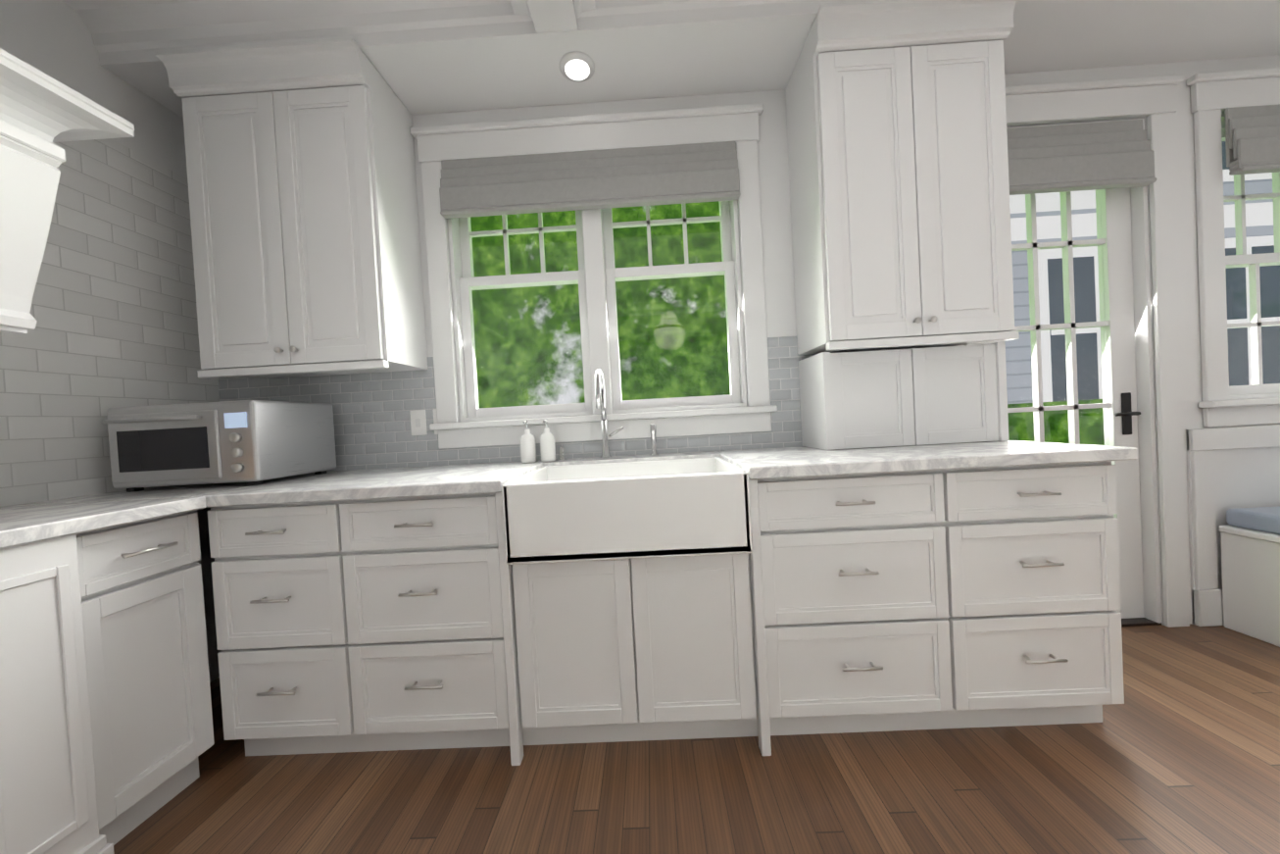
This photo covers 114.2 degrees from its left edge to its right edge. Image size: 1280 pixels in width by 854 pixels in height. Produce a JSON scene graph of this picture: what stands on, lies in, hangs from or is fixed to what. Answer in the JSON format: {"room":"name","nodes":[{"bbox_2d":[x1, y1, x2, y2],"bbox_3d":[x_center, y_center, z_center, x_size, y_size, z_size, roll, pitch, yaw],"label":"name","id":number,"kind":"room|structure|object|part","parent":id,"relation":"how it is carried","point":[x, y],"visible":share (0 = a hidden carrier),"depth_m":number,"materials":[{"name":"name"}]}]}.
{"room":"kitchen","nodes":[
{"label":"kitchen","id":0,"kind":"room"},
{"bbox_2d":[61,0,202,9],"bbox_3d":[1.146,-1.753,-1.582,6.990,0.120,7.320,-3,1,1],"label":"ceiling","id":1,"kind":"structure","parent":0,"point":[84,4],"depth_m":1.54,"materials":[{"name":"white paint"}]},
{"bbox_2d":[75,0,1279,118],"bbox_3d":[1.158,-1.619,-1.580,6.680,0.190,7.000,-3,1,1],"label":"ceiling beams","id":2,"kind":"structure","parent":1,"relation":"attached to","point":[423,57],"depth_m":1.65,"materials":[{"name":"white paint"}]},
{"bbox_2d":[559,50,594,82],"bbox_3d":[-0.265,-1.514,1.749,0.150,0.014,0.150,-3,1,1],"label":"recessed light","id":3,"kind":"object","parent":2,"relation":"in","point":[576,67],"visible":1,"depth_m":1.74,"materials":[{"name":"white paint"}]},
{"bbox_2d":[0,0,1279,682],"bbox_3d":[1.223,-0.320,-1.558,6.990,2.750,7.320,-3,1,1],"label":"wall","id":4,"kind":"structure","parent":0,"point":[51,39],"depth_m":1.91,"materials":[{"name":"white paint"}]},
{"bbox_2d":[0,138,219,506],"bbox_3d":[-2.076,-0.420,0.701,0.006,1.410,2.600,-3,1,1],"label":"tiled wall","id":5,"kind":"structure","parent":4,"relation":"attached to","point":[113,312],"depth_m":1.57,"materials":[{"name":"white tile"}]},
{"bbox_2d":[0,48,134,334],"bbox_3d":[-1.770,-0.658,0.421,0.636,1.813,1.550,-3,1,1],"label":"range hood","id":6,"kind":"object","parent":5,"relation":"attached to","point":[41,112],"visible":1,"depth_m":1.02,"materials":[{"name":"white wood"}]},
{"bbox_2d":[154,37,427,378],"bbox_3d":[-1.430,-0.836,1.778,0.760,1.234,0.400,-3,1,1],"label":"upper cabinet","id":7,"kind":"object","parent":4,"relation":"attached to","point":[303,201],"visible":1,"depth_m":1.65,"materials":[{"name":"white wood"}]},
{"bbox_2d":[218,336,816,471],"bbox_3d":[-0.269,-0.104,1.971,3.518,0.540,0.006,-3,1,1],"label":"tile","id":8,"kind":"structure","parent":4,"relation":"attached to","point":[371,419],"depth_m":1.98,"materials":[{"name":"white tile"}]},
{"bbox_2d":[409,408,438,435],"bbox_3d":[-1.007,-0.024,1.980,0.185,0.120,0.006,-3,1,1],"label":"outlet plates","id":9,"kind":"object","parent":8,"relation":"attached to","point":[418,421],"visible":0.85,"depth_m":1.98,"materials":[{"name":"white plastic"}]},
{"bbox_2d":[410,102,777,448],"bbox_3d":[-0.211,-0.690,1.987,1.640,1.505,0.211,-3,1,1],"label":"window","id":10,"kind":"structure","parent":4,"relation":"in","point":[591,171],"depth_m":1.94,"materials":[{"name":"white paint"}]},
{"bbox_2d":[785,0,1019,449],"bbox_3d":[1.083,-0.757,1.734,0.730,1.662,0.400,-3,1,1],"label":"upper cabinet","id":11,"kind":"object","parent":4,"relation":"attached to","point":[896,115],"visible":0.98,"depth_m":1.61,"materials":[{"name":"white wood"}]},
{"bbox_2d":[963,74,1189,627],"bbox_3d":[2.003,-0.304,1.968,1.030,2.515,0.239,-3,1,1],"label":"french door","id":12,"kind":"structure","parent":4,"relation":"in","point":[1118,166],"depth_m":1.92,"materials":[{"name":"white paint"}]},
{"bbox_2d":[1185,67,1279,427],"bbox_3d":[3.365,-0.838,1.920,1.650,1.595,0.211,-3,1,1],"label":"nook window","id":13,"kind":"structure","parent":4,"relation":"in","point":[1245,125],"depth_m":1.89,"materials":[{"name":"white paint"}]},
{"bbox_2d":[1185,424,1279,626],"bbox_3d":[3.535,0.166,-1.591,2.105,1.530,7.000,-3,1,1],"label":"wainscot","id":14,"kind":"structure","parent":4,"relation":"attached to","point":[1228,467],"depth_m":1.91,"materials":[{"name":"white paint"}]},
{"bbox_2d":[113,623,1279,853],"bbox_3d":[1.299,1.077,-1.534,6.990,0.050,7.320,-3,1,1],"label":"floor","id":15,"kind":"structure","parent":0,"point":[1176,751],"depth_m":1.21,"materials":[{"name":"brown wood"}]},
{"bbox_2d":[0,495,214,853],"bbox_3d":[-1.680,0.716,0.388,0.669,0.930,1.942,-3,1,1],"label":"base cabinet","id":16,"kind":"object","parent":15,"relation":"on","point":[106,729],"visible":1,"depth_m":1.08,"materials":[{"name":"white wood"}]},
{"bbox_2d":[12,440,1137,765],"bbox_3d":[-0.221,0.616,1.634,3.546,0.930,0.686,-3,1,1],"label":"base cabinet","id":17,"kind":"object","parent":15,"relation":"on","point":[910,587],"depth_m":1.33,"materials":[{"name":"white wood"}]},
{"bbox_2d":[101,399,336,492],"bbox_3d":[-1.673,0.069,1.684,0.550,0.315,0.438,-3,1,1],"label":"toaster oven","id":18,"kind":"object","parent":17,"relation":"on","point":[253,442],"visible":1,"depth_m":1.51,"materials":[{"name":"silver metal"}]},
{"bbox_2d":[557,368,658,460],"bbox_3d":[-0.156,-0.056,1.796,0.460,0.396,0.207,-3,1,1],"label":"faucet","id":19,"kind":"object","parent":17,"relation":"on","point":[600,391],"visible":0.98,"depth_m":1.86,"materials":[{"name":"silver metal"}]},
{"bbox_3d":[-0.037,0.280,1.543,0.770,0.253,0.523,-3,1,1],"label":"sink apron","id":20,"kind":"part","parent":17,"relation":"part of","materials":[{"name":"white ceramic"}]},
{"bbox_2d":[1219,505,1279,646],"bbox_3d":[3.629,0.602,1.374,1.962,0.550,1.016,-3,1,1],"label":"bench","id":21,"kind":"object","parent":15,"relation":"on","point":[1251,563],"visible":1,"depth_m":1.80,"materials":[{"name":"white wood"}]},
{"label":"outside","id":22,"kind":"structure","parent":0,"visible":0},
{"bbox_2d":[470,200,730,407],"bbox_3d":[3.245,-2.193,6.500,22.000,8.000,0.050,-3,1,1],"label":"trees","id":23,"kind":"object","parent":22,"point":[482,300],"depth_m":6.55,"materials":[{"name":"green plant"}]},
{"bbox_3d":[3.372,0.952,4.303,22.000,0.180,4.410,-3,1,1],"label":"ground","id":24,"kind":"structure","parent":22,"visible":0},
{"bbox_2d":[1009,189,1095,213],"bbox_3d":[2.658,-0.754,3.200,3.600,3.300,2.220,-3,1,1],"label":"porch","id":25,"kind":"object","parent":24,"relation":"on","point":[1077,200],"depth_m":3.82,"materials":[{"name":"white"}]},
{"bbox_2d":[1007,398,1104,444],"bbox_3d":[3.342,0.313,4.542,22.000,1.050,0.350,-3,1,1],"label":"hedge","id":26,"kind":"object","parent":24,"relation":"on","point":[1085,415],"depth_m":4.34,"materials":[{"name":"green plant"}]},
{"bbox_2d":[1004,141,1279,403],"bbox_3d":[6.655,-2.359,5.374,7.130,6.000,1.270,-3,1,1],"label":"house","id":27,"kind":"structure","parent":24,"relation":"on","point":[1059,375],"depth_m":4.79,"materials":[{"name":"white"}]}
]}

